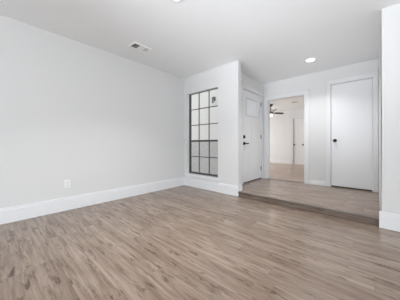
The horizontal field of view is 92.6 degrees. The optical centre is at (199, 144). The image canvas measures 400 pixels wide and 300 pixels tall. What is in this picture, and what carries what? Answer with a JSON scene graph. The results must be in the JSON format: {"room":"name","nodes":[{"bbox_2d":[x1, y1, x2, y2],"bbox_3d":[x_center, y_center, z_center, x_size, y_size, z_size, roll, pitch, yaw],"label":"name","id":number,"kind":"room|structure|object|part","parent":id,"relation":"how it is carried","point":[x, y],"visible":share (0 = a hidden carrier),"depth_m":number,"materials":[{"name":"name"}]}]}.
{"room":"empty living room","nodes":[
{"label":"empty living room","id":0,"kind":"room"},
{"bbox_2d":[0,15,183,208],"bbox_3d":[-2.971,-0.290,1.607,0.122,2.440,7.619,0,0,42],"label":"wall","id":1,"kind":"structure","parent":0,"point":[95,119],"depth_m":2.81,"materials":[{"name":"white paint"}]},
{"bbox_2d":[64,180,69,187],"bbox_3d":[-1.879,0.560,2.709,0.009,0.116,0.072,0,0,42],"label":"wall outlet","id":2,"kind":"object","parent":1,"relation":"attached to","point":[66,182],"visible":1,"depth_m":2.70,"materials":[{"name":"white plastic"}]},
{"bbox_2d":[0,177,183,224],"bbox_3d":[-2.879,0.840,1.605,0.016,0.180,7.497,0,0,42],"label":"baseboard","id":3,"kind":"structure","parent":1,"relation":"attached to","point":[21,212],"depth_m":2.79,"materials":[{"name":"white wood"}]},
{"bbox_2d":[0,185,399,299],"bbox_3d":[-0.660,0.960,-0.415,6.262,0.060,7.741,0,0,42],"label":"floor","id":4,"kind":"structure","parent":0,"point":[183,242],"depth_m":1.63,"materials":[{"name":"brown wood"}]},
{"bbox_2d":[0,0,399,110],"bbox_3d":[0.639,-1.560,2.690,8.522,0.100,14.082,0,0,42],"label":"ceiling","id":5,"kind":"structure","parent":0,"point":[272,40],"depth_m":2.54,"materials":[{"name":"white paint"}]},
{"bbox_2d":[128,42,151,52],"bbox_3d":[-0.929,-1.504,2.983,0.180,0.013,0.310,0,0,42],"label":"ceiling vent","id":6,"kind":"object","parent":5,"relation":"in","point":[134,45],"visible":1,"depth_m":2.97,"materials":[{"name":"white metal"}]},
{"bbox_2d":[270,104,283,116],"bbox_3d":[2.588,-1.280,7.334,0.945,0.460,1.059,0,0,42],"label":"ceiling fan","id":7,"kind":"object","parent":5,"relation":"hanging from","point":[271,105],"visible":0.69,"depth_m":7.20,"materials":[{"name":"brown metal"}]},
{"bbox_2d":[305,58,316,61],"bbox_3d":[1.978,-1.507,3.422,0.190,0.006,0.190,0,0,42],"label":"recessed light","id":8,"kind":"object","parent":5,"relation":"in","point":[308,59],"visible":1,"depth_m":3.40,"materials":[{"name":"white plastic"}]},
{"bbox_2d":[184,60,241,185],"bbox_3d":[0.156,-0.290,3.993,1.534,2.440,0.122,0,0,42],"label":"wall","id":9,"kind":"structure","parent":0,"point":[227,77],"depth_m":3.60,"materials":[{"name":"white paint"}]},
{"bbox_2d":[184,86,219,182],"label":"window","id":10,"kind":"structure","parent":9,"relation":"in","point":[190,174],"depth_m":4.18,"materials":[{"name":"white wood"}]},
{"bbox_3d":[0.018,0.677,4.015,0.983,0.050,0.032,0,0,42],"label":"sill","id":11,"kind":"part","parent":10,"relation":"part of","materials":[{"name":"white"}]},
{"bbox_3d":[0.087,-0.075,4.090,0.813,0.038,0.044,0,0,42],"label":"meeting rail","id":12,"kind":"part","parent":10,"relation":"part of","materials":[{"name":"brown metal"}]},
{"bbox_2d":[184,177,241,195],"bbox_3d":[0.208,0.840,3.936,1.412,0.180,0.138,0,0,42],"label":"baseboard","id":13,"kind":"structure","parent":9,"relation":"attached to","point":[202,184],"depth_m":3.79,"materials":[{"name":"white wood"}]},
{"bbox_2d":[241,73,262,92],"bbox_3d":[1.032,-0.333,4.285,0.122,2.355,1.489,0,0,42],"label":"wall","id":14,"kind":"structure","parent":0,"point":[245,79],"depth_m":4.35,"materials":[{"name":"white paint"}]},
{"bbox_2d":[241,84,263,184],"bbox_3d":[1.173,-0.215,4.423,0.146,2.120,1.090,0,0,42],"label":"trim","id":15,"kind":"structure","parent":14,"relation":"attached to","point":[245,87],"depth_m":4.73,"materials":[{"name":"white wood"}]},
{"bbox_2d":[243,89,262,183],"bbox_3d":[1.192,-0.168,4.414,0.162,2.025,0.916,0,0,42],"label":"door","id":16,"kind":"structure","parent":14,"relation":"in","point":[252,104],"depth_m":4.38,"materials":[{"name":"white wood"}]},
{"bbox_3d":[1.184,-0.840,4.413,0.006,0.366,0.516,0,0,42],"label":"lite glass","id":17,"kind":"part","parent":16,"relation":"part of","materials":[{"name":"white glass"}]},
{"bbox_3d":[1.194,-0.840,4.404,0.042,0.426,0.576,0,0,42],"label":"lite frame","id":18,"kind":"part","parent":16,"relation":"part of","materials":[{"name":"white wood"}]},
{"bbox_2d":[270,108,303,159],"bbox_3d":[3.610,-0.333,8.643,4.900,2.355,0.122,0,0,42],"label":"wall","id":19,"kind":"structure","parent":0,"point":[280,124],"depth_m":8.51,"materials":[{"name":"white paint"}]},
{"bbox_2d":[270,159,290,163],"bbox_3d":[3.013,0.770,9.094,2.470,0.150,0.016,0,0,42],"label":"baseboard","id":20,"kind":"structure","parent":19,"relation":"attached to","point":[271,160],"depth_m":8.54,"materials":[{"name":"white wood"}]},
{"bbox_2d":[293,119,297,163],"bbox_3d":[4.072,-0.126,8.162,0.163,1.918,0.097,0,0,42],"label":"door","id":21,"kind":"structure","parent":19,"relation":"in","point":[295,121],"depth_m":8.18,"materials":[{"name":"white wood"}]},
{"bbox_2d":[291,116,303,163],"bbox_3d":[4.188,-0.165,8.101,0.585,2.020,0.146,0,0,42],"label":"trim","id":22,"kind":"structure","parent":19,"relation":"attached to","point":[298,117],"depth_m":8.21,"materials":[{"name":"white wood"}]},
{"bbox_2d":[298,118,303,163],"bbox_3d":[4.228,-0.126,8.020,0.250,1.918,0.097,0,0,42],"label":"door","id":23,"kind":"structure","parent":19,"relation":"in","point":[300,121],"depth_m":8.02,"materials":[{"name":"white wood"}]},
{"bbox_2d":[238,163,379,225],"bbox_3d":[2.147,0.916,6.383,5.780,0.148,6.391,0,0,42],"label":"floor","id":24,"kind":"structure","parent":0,"point":[363,206],"depth_m":3.16,"materials":[{"name":"brown wood"}]},
{"bbox_2d":[263,59,378,191],"bbox_3d":[2.403,-0.333,4.127,2.363,2.355,0.122,0,0,42],"label":"wall","id":25,"kind":"structure","parent":0,"point":[315,82],"depth_m":4.00,"materials":[{"name":"white paint"}]},
{"bbox_2d":[264,89,308,183],"bbox_3d":[2.004,-0.166,4.473,1.000,2.022,0.146,0,0,42],"label":"trim","id":26,"kind":"structure","parent":25,"relation":"attached to","point":[305,93],"depth_m":4.41,"materials":[{"name":"white wood"}]},
{"bbox_2d":[309,180,324,185],"bbox_3d":[2.447,0.802,3.995,0.294,0.085,0.013,0,0,42],"label":"baseboard","id":27,"kind":"structure","parent":25,"relation":"attached to","point":[314,182],"depth_m":3.99,"materials":[{"name":"white wood"}]},
{"bbox_2d":[325,71,377,191],"bbox_3d":[2.885,-0.220,3.671,0.784,2.130,0.146,0,0,42],"label":"trim","id":28,"kind":"structure","parent":25,"relation":"attached to","point":[374,75],"depth_m":3.63,"materials":[{"name":"white wood"}]},
{"bbox_2d":[331,78,372,190],"bbox_3d":[2.857,-0.172,3.618,0.626,2.030,0.102,0,0,42],"label":"door","id":29,"kind":"structure","parent":25,"relation":"in","point":[351,102],"depth_m":3.62,"materials":[{"name":"white wood"}]},
{"bbox_2d":[379,21,380,210],"bbox_3d":[2.672,-0.290,2.758,0.122,2.440,1.539,0,0,42],"label":"wall","id":30,"kind":"structure","parent":0,"point":[380,21],"depth_m":2.34,"materials":[{"name":"white paint"}]},
{"bbox_2d":[381,3,399,214],"bbox_3d":[3.127,-0.290,1.221,2.864,2.440,0.122,0,0,42],"label":"wall","id":31,"kind":"structure","parent":0,"point":[390,16],"depth_m":2.09,"materials":[{"name":"white paint"}]},
{"bbox_2d":[379,211,399,231],"bbox_3d":[3.036,0.840,1.224,2.758,0.180,0.036,0,0,42],"label":"baseboard","id":32,"kind":"structure","parent":31,"relation":"attached to","point":[391,221],"depth_m":2.08,"materials":[{"name":"white wood"}]}
]}

